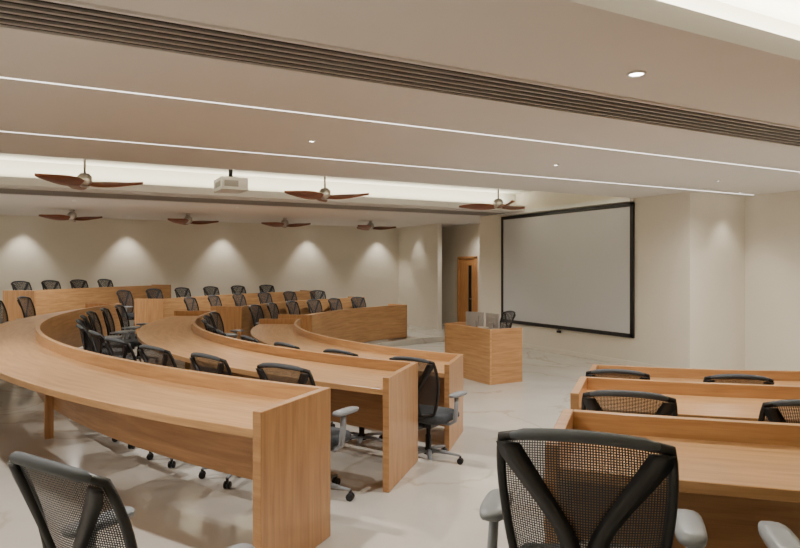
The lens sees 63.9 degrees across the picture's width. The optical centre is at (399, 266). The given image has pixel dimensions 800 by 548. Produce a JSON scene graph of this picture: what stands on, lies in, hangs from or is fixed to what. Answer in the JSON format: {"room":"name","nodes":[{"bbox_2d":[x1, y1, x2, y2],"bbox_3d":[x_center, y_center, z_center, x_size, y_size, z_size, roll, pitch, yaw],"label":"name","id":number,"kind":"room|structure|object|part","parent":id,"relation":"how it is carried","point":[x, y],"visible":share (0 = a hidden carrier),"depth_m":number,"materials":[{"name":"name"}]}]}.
{"room":"lecture hall","nodes":[
{"label":"lecture hall","id":0,"kind":"room"},
{"bbox_2d":[0,319,133,326],"bbox_3d":[-2.558,1.435,8.333,12.337,0.210,22.542,0,0,-28],"label":"floor","id":1,"kind":"structure","parent":0,"point":[130,321],"depth_m":15.86,"materials":[{"name":"beige stone"}]},
{"bbox_2d":[11,281,31,289],"bbox_3d":[-8.326,0.821,14.444,0.708,1.019,0.688,0,0,18],"label":"office chair","id":2,"kind":"object","parent":1,"relation":"on","point":[28,285],"visible":0.2,"depth_m":14.57,"materials":[{"name":"grey"}]},
{"bbox_2d":[41,280,60,289],"bbox_3d":[-8.126,0.821,15.281,0.708,1.019,0.688,0,0,22],"label":"office chair","id":3,"kind":"object","parent":1,"relation":"on","point":[50,282],"visible":0.16,"depth_m":15.41,"materials":[{"name":"grey"}]},
{"bbox_2d":[70,279,88,287],"bbox_3d":[-7.869,0.821,16.101,0.708,1.019,0.688,0,0,24],"label":"office chair","id":4,"kind":"object","parent":1,"relation":"on","point":[84,282],"visible":0.19,"depth_m":16.25,"materials":[{"name":"grey"}]},
{"bbox_2d":[3,284,170,321],"bbox_3d":[-7.255,0.904,15.359,0.897,0.849,4.688,0,0,17],"label":"desk","id":5,"kind":"object","parent":1,"relation":"on","point":[54,300],"visible":0.58,"depth_m":14.13,"materials":[{"name":"brown wood"}]},
{"bbox_2d":[97,279,113,286],"bbox_3d":[-7.559,0.821,16.899,0.708,1.019,0.688,0,0,19],"label":"office chair","id":6,"kind":"object","parent":1,"relation":"on","point":[101,280],"visible":0.2,"depth_m":17.04,"materials":[{"name":"grey"}]},
{"bbox_2d":[0,215,397,317],"bbox_3d":[-6.165,0.075,19.041,16.460,3.750,0.200,0,0,-28],"label":"wall","id":7,"kind":"structure","parent":0,"point":[338,261],"depth_m":19.07,"materials":[{"name":"beige paint"}]},
{"bbox_2d":[0,329,454,547],"bbox_3d":[-2.308,1.605,8.460,12.898,0.130,22.100,0,0,-28],"label":"floor","id":8,"kind":"structure","parent":0,"point":[171,511],"depth_m":4.23,"materials":[{"name":"beige tile"}]},
{"bbox_2d":[0,300,16,323],"bbox_3d":[-6.310,1.030,10.532,0.708,1.019,0.688,0,0,-14],"label":"office chair","id":9,"kind":"object","parent":8,"relation":"on","point":[3,308],"visible":0.12,"depth_m":10.65,"materials":[{"name":"grey"}]},
{"bbox_2d":[17,296,35,317],"bbox_3d":[-6.456,1.030,11.532,0.708,1.019,0.688,0,0,-7],"label":"office chair","id":10,"kind":"object","parent":8,"relation":"on","point":[28,305],"visible":0.18,"depth_m":11.58,"materials":[{"name":"grey"}]},
{"bbox_2d":[116,290,134,333],"bbox_3d":[-6.049,1.030,14.610,0.708,1.019,0.688,0,0,13],"label":"office chair","id":11,"kind":"object","parent":8,"relation":"on","point":[131,315],"visible":0.48,"depth_m":14.66,"materials":[{"name":"grey"}]},
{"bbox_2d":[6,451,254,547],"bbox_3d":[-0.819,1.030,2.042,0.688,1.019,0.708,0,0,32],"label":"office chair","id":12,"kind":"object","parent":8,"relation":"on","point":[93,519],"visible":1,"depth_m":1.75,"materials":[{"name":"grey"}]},
{"bbox_2d":[146,288,163,298],"bbox_3d":[-5.756,1.030,15.535,0.708,1.019,0.688,0,0,24],"label":"office chair","id":13,"kind":"object","parent":8,"relation":"on","point":[153,293],"visible":0.22,"depth_m":15.69,"materials":[{"name":"grey"}]},
{"bbox_2d":[0,303,330,547],"bbox_3d":[-3.677,1.115,7.460,2.219,0.849,10.621,0,0,-28],"label":"desk","id":14,"kind":"object","parent":8,"relation":"on","point":[275,435],"visible":0.89,"depth_m":3.91,"materials":[{"name":"brown wood"}]},
{"bbox_2d":[174,287,190,297],"bbox_3d":[-5.381,1.030,16.426,0.708,1.019,0.688,0,0,28],"label":"office chair","id":15,"kind":"object","parent":8,"relation":"on","point":[178,288],"visible":0.18,"depth_m":16.60,"materials":[{"name":"grey"}]},
{"bbox_2d":[203,286,219,295],"bbox_3d":[-4.923,1.030,17.280,0.708,1.019,0.688,0,0,36],"label":"office chair","id":16,"kind":"object","parent":8,"relation":"on","point":[216,289],"visible":0.25,"depth_m":17.48,"materials":[{"name":"grey"}]},
{"bbox_2d":[135,290,314,333],"bbox_3d":[-4.264,1.115,16.517,1.094,0.849,5.886,0,0,29],"label":"desk","id":17,"kind":"object","parent":8,"relation":"on","point":[146,310],"visible":0.44,"depth_m":14.48,"materials":[{"name":"brown wood"}]},
{"bbox_2d":[231,285,245,293],"bbox_3d":[-4.391,1.030,18.086,0.708,1.019,0.688,0,0,37],"label":"office chair","id":18,"kind":"object","parent":8,"relation":"on","point":[242,289],"visible":0.18,"depth_m":18.30,"materials":[{"name":"grey"}]},
{"bbox_2d":[259,285,274,291],"bbox_3d":[-3.783,1.030,18.843,0.688,1.019,0.708,0,0,-41],"label":"office chair","id":19,"kind":"object","parent":8,"relation":"on","point":[271,287],"visible":0.19,"depth_m":19.08,"materials":[{"name":"grey fabric"}]},
{"bbox_2d":[479,428,707,547],"bbox_3d":[0.594,0.988,2.032,0.688,1.104,0.708,0,0,19],"label":"office chair","id":20,"kind":"object","parent":8,"relation":"on","point":[689,528],"visible":1,"depth_m":1.78,"materials":[{"name":"grey"}]},
{"bbox_2d":[544,409,799,547],"bbox_3d":[3.543,1.115,2.437,5.958,0.849,1.086,0,0,3],"label":"desk","id":21,"kind":"object","parent":8,"relation":"on","point":[738,475],"visible":0.42,"depth_m":2.81,"materials":[{"name":"brown wood"}]},
{"bbox_2d":[758,521,799,547],"bbox_3d":[1.390,0.988,1.753,0.688,1.104,0.708,0,0,16],"label":"office chair","id":22,"kind":"object","parent":8,"relation":"on","point":[773,534],"visible":1,"depth_m":1.88,"materials":[{"name":"grey plastic"}]},
{"bbox_2d":[0,160,524,227],"bbox_3d":[-4.398,-1.575,15.732,16.058,0.450,7.298,0,0,-28],"label":"ceiling slab","id":23,"kind":"structure","parent":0,"point":[13,174],"depth_m":14.06,"materials":[{"name":"white paint"}]},
{"bbox_2d":[39,210,101,221],"bbox_3d":[-7.832,-1.218,15.274,1.307,0.264,1.175,0,0,-28],"label":"ceiling fan","id":24,"kind":"object","parent":23,"relation":"hanging from","point":[72,216],"depth_m":15.05,"materials":[{"name":"brown wood"}]},
{"bbox_2d":[34,159,142,189],"bbox_3d":[-4.673,-1.488,9.673,1.415,0.624,1.362,0,0,-28],"label":"ceiling fan","id":25,"kind":"object","parent":23,"relation":"hanging from","point":[82,181],"depth_m":9.43,"materials":[{"name":"brown wood"}]},
{"bbox_2d":[168,214,218,224],"bbox_3d":[-5.397,-1.218,16.522,1.285,0.264,1.247,0,0,-28],"label":"ceiling fan","id":26,"kind":"object","parent":23,"relation":"hanging from","point":[187,220],"depth_m":16.32,"materials":[{"name":"brown wood"}]},
{"bbox_2d":[214,169,247,193],"bbox_3d":[-2.471,-1.455,9.449,0.428,0.690,0.523,0,0,-28],"label":"ceiling projector","id":27,"kind":"object","parent":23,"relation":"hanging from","point":[224,184],"depth_m":9.25,"materials":[{"name":"white plastic"}]},
{"bbox_2d":[261,218,310,227],"bbox_3d":[-3.277,-1.218,17.652,1.282,0.264,1.244,0,0,-28],"label":"ceiling fan","id":28,"kind":"object","parent":23,"relation":"hanging from","point":[284,223],"depth_m":17.46,"materials":[{"name":"brown wood"}]},
{"bbox_2d":[284,176,368,201],"bbox_3d":[-1.467,-1.488,11.348,1.388,0.624,1.394,0,0,-28],"label":"ceiling fan","id":29,"kind":"object","parent":23,"relation":"hanging from","point":[324,194],"depth_m":11.15,"materials":[{"name":"brown wood"}]},
{"bbox_2d":[357,221,395,229],"bbox_3d":[-0.895,-1.218,18.956,1.302,0.264,1.211,0,0,-28],"label":"ceiling fan","id":30,"kind":"object","parent":23,"relation":"hanging from","point":[370,225],"depth_m":18.76,"materials":[{"name":"brown wood"}]},
{"bbox_2d":[459,188,524,209],"bbox_3d":[2.153,-1.488,13.074,1.369,0.624,1.410,0,0,-28],"label":"ceiling fan","id":31,"kind":"object","parent":23,"relation":"hanging from","point":[497,203],"depth_m":13.10,"materials":[{"name":"brown wood"}]},
{"bbox_2d":[65,350,635,547],"bbox_3d":[-2.125,1.740,8.558,13.312,0.140,22.100,0,0,-28],"label":"floor","id":32,"kind":"structure","parent":0,"point":[435,502],"depth_m":4.75,"materials":[{"name":"white tile"}]},
{"bbox_2d":[76,319,119,354],"bbox_3d":[-3.725,1.161,8.154,0.708,1.019,0.688,0,0,-25],"label":"office chair","id":33,"kind":"object","parent":32,"relation":"on","point":[79,321],"visible":0.17,"depth_m":8.06,"materials":[{"name":"grey"}]},
{"bbox_2d":[80,315,122,355],"bbox_3d":[-4.030,1.161,8.874,0.708,1.019,0.688,0,0,-28],"label":"office chair","id":34,"kind":"object","parent":32,"relation":"on","point":[84,317],"visible":0.16,"depth_m":8.60,"materials":[{"name":"grey"}]},
{"bbox_2d":[76,324,127,356],"bbox_3d":[-3.369,1.161,7.453,0.708,1.019,0.688,0,0,-31],"label":"office chair","id":35,"kind":"object","parent":32,"relation":"on","point":[86,339],"visible":0.23,"depth_m":7.19,"materials":[{"name":"grey"}]},
{"bbox_2d":[86,311,129,352],"bbox_3d":[-4.304,1.161,9.614,0.708,1.019,0.688,0,0,-16],"label":"office chair","id":36,"kind":"object","parent":32,"relation":"on","point":[93,320],"visible":0.34,"depth_m":9.66,"materials":[{"name":"grey"}]},
{"bbox_2d":[88,330,132,359],"bbox_3d":[-2.914,1.161,6.811,0.708,1.019,0.688,0,0,-38],"label":"office chair","id":37,"kind":"object","parent":32,"relation":"on","point":[93,335],"visible":0.2,"depth_m":6.54,"materials":[{"name":"grey"}]},
{"bbox_2d":[104,337,136,448],"bbox_3d":[-2.444,1.161,6.178,0.688,1.019,0.708,0,0,43],"label":"office chair","id":38,"kind":"object","parent":32,"relation":"on","point":[108,344],"visible":0.25,"depth_m":5.88,"materials":[{"name":"grey"}]},
{"bbox_2d":[100,308,141,348],"bbox_3d":[-4.455,1.161,10.384,0.708,1.019,0.688,0,0,-17],"label":"office chair","id":39,"kind":"object","parent":32,"relation":"on","point":[134,343],"visible":0.42,"depth_m":10.29,"materials":[{"name":"grey"}]},
{"bbox_2d":[115,305,157,361],"bbox_3d":[-4.570,1.161,11.161,0.708,1.019,0.688,0,0,-11],"label":"office chair","id":40,"kind":"object","parent":32,"relation":"on","point":[121,317],"visible":0.48,"depth_m":11.14,"materials":[{"name":"grey"}]},
{"bbox_2d":[138,345,176,467],"bbox_3d":[-1.891,1.161,5.619,0.688,1.019,0.708,0,0,40],"label":"office chair","id":41,"kind":"object","parent":32,"relation":"on","point":[142,349],"visible":0.27,"depth_m":5.33,"materials":[{"name":"grey"}]},
{"bbox_2d":[184,297,198,310],"bbox_3d":[-4.328,1.161,13.995,0.708,1.019,0.688,0,0,11],"label":"office chair","id":42,"kind":"object","parent":32,"relation":"on","point":[194,300],"visible":0.23,"depth_m":14.11,"materials":[{"name":"grey fabric"}]},
{"bbox_2d":[189,352,232,488],"bbox_3d":[-1.287,1.161,5.120,0.688,1.019,0.708,0,0,41],"label":"office chair","id":43,"kind":"object","parent":32,"relation":"on","point":[222,363],"visible":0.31,"depth_m":4.84,"materials":[{"name":"grey"}]},
{"bbox_2d":[208,295,221,305],"bbox_3d":[-4.065,1.161,14.860,0.708,1.019,0.688,0,0,14],"label":"office chair","id":44,"kind":"object","parent":32,"relation":"on","point":[212,303],"visible":0.19,"depth_m":14.97,"materials":[{"name":"grey"}]},
{"bbox_2d":[232,293,246,305],"bbox_3d":[-3.713,1.161,15.693,0.708,1.019,0.688,0,0,19],"label":"office chair","id":45,"kind":"object","parent":32,"relation":"on","point":[240,299],"visible":0.29,"depth_m":15.83,"materials":[{"name":"grey"}]},
{"bbox_2d":[258,292,272,303],"bbox_3d":[-3.276,1.161,16.487,0.708,1.019,0.688,0,0,28],"label":"office chair","id":46,"kind":"object","parent":32,"relation":"on","point":[267,299],"visible":0.27,"depth_m":16.66,"materials":[{"name":"grey"}]},
{"bbox_2d":[137,311,417,492],"bbox_3d":[-2.353,1.244,8.289,1.818,0.849,8.395,0,0,-28],"label":"desk","id":47,"kind":"object","parent":32,"relation":"on","point":[385,391],"visible":0.7,"depth_m":5.74,"materials":[{"name":"brown wood"}]},
{"bbox_2d":[210,296,364,341],"bbox_3d":[-2.595,1.244,15.672,1.071,0.849,5.195,0,0,29],"label":"desk","id":48,"kind":"object","parent":32,"relation":"on","point":[233,317],"visible":0.35,"depth_m":13.66,"materials":[{"name":"brown wood"}]},
{"bbox_2d":[283,291,296,301],"bbox_3d":[-2.759,1.161,17.228,0.708,1.019,0.688,0,0,31],"label":"office chair","id":49,"kind":"object","parent":32,"relation":"on","point":[290,298],"visible":0.24,"depth_m":17.41,"materials":[{"name":"grey"}]},
{"bbox_2d":[256,362,358,501],"bbox_3d":[-0.660,1.161,4.641,0.688,1.019,0.708,0,0,31],"label":"office chair","id":50,"kind":"object","parent":32,"relation":"on","point":[339,436],"visible":0.3,"depth_m":4.46,"materials":[{"name":"grey"}]},
{"bbox_2d":[310,290,325,298],"bbox_3d":[-2.162,1.161,17.917,0.688,1.019,0.708,0,0,-38],"label":"office chair","id":51,"kind":"object","parent":32,"relation":"on","point":[313,294],"visible":0.26,"depth_m":18.16,"materials":[{"name":"grey"}]},
{"bbox_2d":[579,390,677,547],"bbox_3d":[1.315,1.161,3.702,0.688,1.019,0.708,0,0,19],"label":"office chair","id":52,"kind":"object","parent":32,"relation":"on","point":[668,407],"visible":0.12,"depth_m":3.40,"materials":[{"name":"grey"}]},
{"bbox_2d":[570,376,799,423],"bbox_3d":[3.604,1.244,4.171,4.983,0.849,1.036,0,0,3],"label":"desk","id":53,"kind":"object","parent":32,"relation":"on","point":[729,401],"visible":0.38,"depth_m":4.44,"materials":[{"name":"brown wood"}]},
{"bbox_2d":[758,399,799,423],"bbox_3d":[2.144,1.161,3.470,0.688,1.019,0.708,0,0,15],"label":"office chair","id":54,"kind":"object","parent":32,"relation":"on","point":[772,414],"visible":0.16,"depth_m":3.23,"materials":[{"name":"grey"}]},
{"bbox_2d":[0,0,799,193],"bbox_3d":[-0.913,-1.875,9.205,16.460,0.150,22.500,0,0,-28],"label":"ceiling","id":55,"kind":"structure","parent":0,"point":[784,10],"depth_m":11.38,"materials":[{"name":"beige paint"}]},
{"bbox_2d":[0,131,230,150],"bbox_3d":[-2.961,-1.347,6.891,2.260,0.006,0.047,0,0,-28],"label":"recessed light","id":56,"kind":"object","parent":55,"relation":"in","point":[0,131],"depth_m":6.84,"materials":[{"name":"white plastic"}]},
{"bbox_2d":[0,187,508,215],"bbox_3d":[-3.815,-1.341,12.983,14.200,0.018,1.047,0,0,-28],"label":"ceiling vent","id":57,"kind":"object","parent":55,"relation":"in","point":[3,190],"visible":1,"depth_m":13.08,"materials":[{"name":"black"}]},
{"bbox_2d":[235,151,277,154],"bbox_3d":[-1.689,-1.347,7.570,0.491,0.006,0.046,0,0,-28],"label":"recessed light","id":58,"kind":"object","parent":55,"relation":"in","point":[235,151],"depth_m":7.59,"materials":[{"name":"white plastic"}]},
{"bbox_2d":[0,77,797,171],"bbox_3d":[0.589,-1.347,6.391,15.960,0.006,0.014,0,0,-28],"label":"recessed light","id":59,"kind":"object","parent":55,"relation":"in","point":[0,77],"visible":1,"depth_m":5.77,"materials":[{"name":"white plastic"}]},
{"bbox_2d":[0,0,799,146],"bbox_3d":[1.263,-1.341,5.129,15.760,0.018,0.565,0,0,-28],"label":"ceiling vent","id":60,"kind":"object","parent":55,"relation":"in","point":[70,19],"visible":1,"depth_m":4.23,"materials":[{"name":"black metal"}]},
{"bbox_2d":[626,70,646,76],"bbox_3d":[1.647,-1.344,4.473,0.135,0.012,0.135,0,0,-28],"label":"recessed light","id":61,"kind":"object","parent":55,"relation":"in","point":[637,73],"depth_m":4.46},
{"bbox_2d":[0,0,799,197],"bbox_3d":[0.427,-1.575,6.695,16.058,0.450,6.470,0,0,-28],"label":"ceiling slab","id":62,"kind":"structure","parent":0,"point":[707,55],"depth_m":5.11,"materials":[{"name":"white paint"}]},
{"bbox_2d":[398,223,441,329],"bbox_3d":[0.621,0.075,21.077,0.150,3.750,2.600,0,0,-28],"label":"wall partition","id":63,"kind":"structure","parent":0,"point":[419,247],"depth_m":20.83,"materials":[{"name":"beige paint"}]},
{"bbox_2d":[333,330,544,476],"bbox_3d":[-1.998,1.880,8.626,13.601,0.140,22.100,0,0,-28],"label":"floor","id":64,"kind":"structure","parent":0,"point":[476,446],"depth_m":6.66,"materials":[{"name":"beige stone"}]},
{"bbox_2d":[201,319,207,330],"bbox_3d":[-2.654,1.300,9.762,0.708,1.019,0.688,0,0,-18],"label":"office chair","id":65,"kind":"object","parent":64,"relation":"on","point":[205,322],"visible":0.16,"depth_m":9.52,"materials":[{"name":"grey"}]},
{"bbox_2d":[206,324,217,333],"bbox_3d":[-2.353,1.300,9.008,0.708,1.019,0.688,0,0,-26],"label":"office chair","id":66,"kind":"object","parent":64,"relation":"on","point":[209,327],"visible":0.13,"depth_m":8.74,"materials":[{"name":"grey"}]},
{"bbox_2d":[203,315,237,336],"bbox_3d":[-2.865,1.300,10.549,0.708,1.019,0.688,0,0,-9],"label":"office chair","id":67,"kind":"object","parent":64,"relation":"on","point":[207,318],"visible":0.17,"depth_m":10.70,"materials":[{"name":"grey"}]},
{"bbox_2d":[216,329,227,336],"bbox_3d":[-2.004,1.300,8.277,0.708,1.019,0.688,0,0,-24],"label":"office chair","id":68,"kind":"object","parent":64,"relation":"on","point":[220,332],"visible":0.09,"depth_m":8.02,"materials":[{"name":"grey"}]},
{"bbox_2d":[209,312,244,338],"bbox_3d":[-2.998,1.300,11.354,0.708,1.019,0.688,0,0,0],"label":"office chair","id":69,"kind":"object","parent":64,"relation":"on","point":[218,318],"visible":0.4,"depth_m":11.51,"materials":[{"name":"grey"}]},
{"bbox_2d":[240,335,258,342],"bbox_3d":[-1.523,1.300,7.618,0.708,1.019,0.688,0,0,-34],"label":"office chair","id":70,"kind":"object","parent":64,"relation":"on","point":[243,337],"visible":0.11,"depth_m":7.34,"materials":[{"name":"grey"}]},
{"bbox_2d":[249,304,263,326],"bbox_3d":[-2.803,1.300,13.494,0.708,1.019,0.688,0,0,16],"label":"office chair","id":71,"kind":"object","parent":64,"relation":"on","point":[259,308],"visible":0.32,"depth_m":13.60,"materials":[{"name":"grey"}]},
{"bbox_2d":[267,302,279,318],"bbox_3d":[-2.586,1.300,14.245,0.708,1.019,0.688,0,0,12],"label":"office chair","id":72,"kind":"object","parent":64,"relation":"on","point":[274,312],"visible":0.23,"depth_m":14.38,"materials":[{"name":"grey"}]},
{"bbox_2d":[286,301,300,314],"bbox_3d":[-2.284,1.300,14.973,0.708,1.019,0.688,0,0,21],"label":"office chair","id":73,"kind":"object","parent":64,"relation":"on","point":[287,302],"visible":0.23,"depth_m":15.13,"materials":[{"name":"grey"}]},
{"bbox_2d":[273,342,334,426],"bbox_3d":[-1.004,1.300,6.991,0.708,1.019,0.688,0,0,-43],"label":"office chair","id":74,"kind":"object","parent":64,"relation":"on","point":[283,344],"visible":0.14,"depth_m":6.73,"materials":[{"name":"grey"}]},
{"bbox_2d":[307,299,322,313],"bbox_3d":[-1.903,1.300,15.664,0.708,1.019,0.688,0,0,34],"label":"office chair","id":75,"kind":"object","parent":64,"relation":"on","point":[314,304],"visible":0.23,"depth_m":15.86,"materials":[{"name":"grey"}]},
{"bbox_2d":[328,298,342,310],"bbox_3d":[-1.451,1.300,16.303,0.708,1.019,0.688,0,0,31],"label":"office chair","id":76,"kind":"object","parent":64,"relation":"on","point":[331,303],"visible":0.23,"depth_m":16.50,"materials":[{"name":"grey"}]},
{"bbox_2d":[278,303,406,342],"bbox_3d":[-1.249,1.385,14.853,1.040,0.849,4.512,0,0,29],"label":"desk","id":77,"kind":"object","parent":64,"relation":"on","point":[365,324],"visible":0.75,"depth_m":15.07,"materials":[{"name":"brown wood"}]},
{"bbox_2d":[323,349,382,445],"bbox_3d":[-0.402,1.300,6.444,0.688,1.019,0.708,0,0,41],"label":"office chair","id":78,"kind":"object","parent":64,"relation":"on","point":[361,435],"visible":0.21,"depth_m":6.40,"materials":[{"name":"grey"}]},
{"bbox_2d":[251,319,462,450],"bbox_3d":[-1.139,1.385,9.059,1.444,0.849,6.404,0,0,-28],"label":"desk","id":79,"kind":"object","parent":64,"relation":"on","point":[449,366],"visible":0.45,"depth_m":7.72,"materials":[{"name":"brown wood"}]},
{"bbox_2d":[351,297,365,307],"bbox_3d":[-0.926,1.300,16.892,0.708,1.019,0.688,0,0,43],"label":"office chair","id":80,"kind":"object","parent":64,"relation":"on","point":[361,302],"visible":0.2,"depth_m":17.11,"materials":[{"name":"grey fabric"}]},
{"bbox_2d":[389,356,466,464],"bbox_3d":[0.251,1.300,5.955,0.688,1.019,0.708,0,0,33],"label":"office chair","id":81,"kind":"object","parent":64,"relation":"on","point":[430,416],"visible":0.57,"depth_m":5.72,"materials":[{"name":"grey"}]},
{"bbox_2d":[585,369,649,379],"bbox_3d":[1.785,1.300,5.295,0.688,1.019,0.708,0,0,17],"label":"office chair","id":82,"kind":"object","parent":64,"relation":"on","point":[613,373],"visible":0.1,"depth_m":4.98,"materials":[{"name":"grey"}]},
{"bbox_2d":[589,364,799,385],"bbox_3d":[3.682,1.385,5.754,4.042,0.849,0.965,0,0,4],"label":"desk","id":83,"kind":"object","parent":64,"relation":"on","point":[780,377],"visible":0.2,"depth_m":6.02,"materials":[{"name":"brown wood"}]},
{"bbox_2d":[703,374,774,384],"bbox_3d":[2.596,1.300,5.070,0.688,1.019,0.708,0,0,14],"label":"office chair","id":84,"kind":"object","parent":64,"relation":"on","point":[722,378],"visible":0.11,"depth_m":4.75,"materials":[{"name":"grey plastic"}]},
{"bbox_2d":[396,324,745,430],"bbox_3d":[-0.913,2.050,9.205,16.460,0.200,22.500,0,0,-28],"label":"floor","id":85,"kind":"structure","parent":0,"point":[549,379],"depth_m":9.97,"materials":[{"name":"beige stone"}]},
{"bbox_2d":[445,322,521,384],"bbox_3d":[1.453,1.490,11.375,0.680,0.920,1.400,0,0,-28],"label":"desk","id":86,"kind":"object","parent":85,"relation":"on","point":[490,356],"visible":0.87,"depth_m":10.84,"materials":[{"name":"brown wood"}]},
{"bbox_2d":[466,311,483,326],"bbox_3d":[1.354,0.997,11.670,0.380,0.360,0.180,0,0,42],"label":"desktop monitor","id":87,"kind":"object","parent":86,"relation":"on","point":[474,319],"visible":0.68,"depth_m":11.64,"materials":[{"name":"silver metal"}]},
{"bbox_2d":[486,313,499,328],"bbox_3d":[1.621,0.997,11.295,0.180,0.360,0.380,0,0,-28],"label":"desktop monitor","id":88,"kind":"object","parent":86,"relation":"on","point":[492,320],"visible":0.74,"depth_m":11.24,"materials":[{"name":"silver metal"}]},
{"bbox_2d":[486,311,515,328],"bbox_3d":[1.850,1.398,12.342,0.708,1.104,0.688,0,0,-18],"label":"office chair","id":89,"kind":"object","parent":85,"relation":"on","point":[506,313],"visible":0.27,"depth_m":12.49,"materials":[{"name":"grey"}]},
{"bbox_2d":[479,191,744,369],"bbox_3d":[4.303,0.075,14.711,1.670,3.750,6.500,0,0,-28],"label":"wall","id":90,"kind":"structure","parent":0,"point":[690,246],"depth_m":12.77,"materials":[{"name":"beige paint"}]},
{"bbox_3d":[3.561,0.055,14.434,0.100,2.850,4.230,0,0,-28],"label":"projection screen","id":91,"kind":"part","parent":90,"relation":"part of","materials":[{"name":"white fabric"}]},
{"bbox_2d":[522,343,669,367],"bbox_3d":[3.657,1.905,14.366,0.015,0.090,6.500,0,0,-28],"label":"baseboard","id":92,"kind":"structure","parent":90,"relation":"attached to","point":[595,357],"depth_m":13.63,"materials":[{"name":"beige paint"}]},
{"bbox_2d":[442,191,799,370],"bbox_3d":[6.258,0.075,13.034,0.200,3.750,22.100,0,0,-28],"label":"wall","id":93,"kind":"structure","parent":0,"point":[772,221],"depth_m":11.86,"materials":[{"name":"beige paint"}]},
{"bbox_2d":[457,256,477,326],"bbox_3d":[2.121,0.807,20.433,0.130,2.285,1.020,0,0,-28],"label":"door","id":94,"kind":"structure","parent":93,"relation":"in","point":[467,266],"depth_m":20.46,"materials":[{"name":"brown wood"}]}
]}

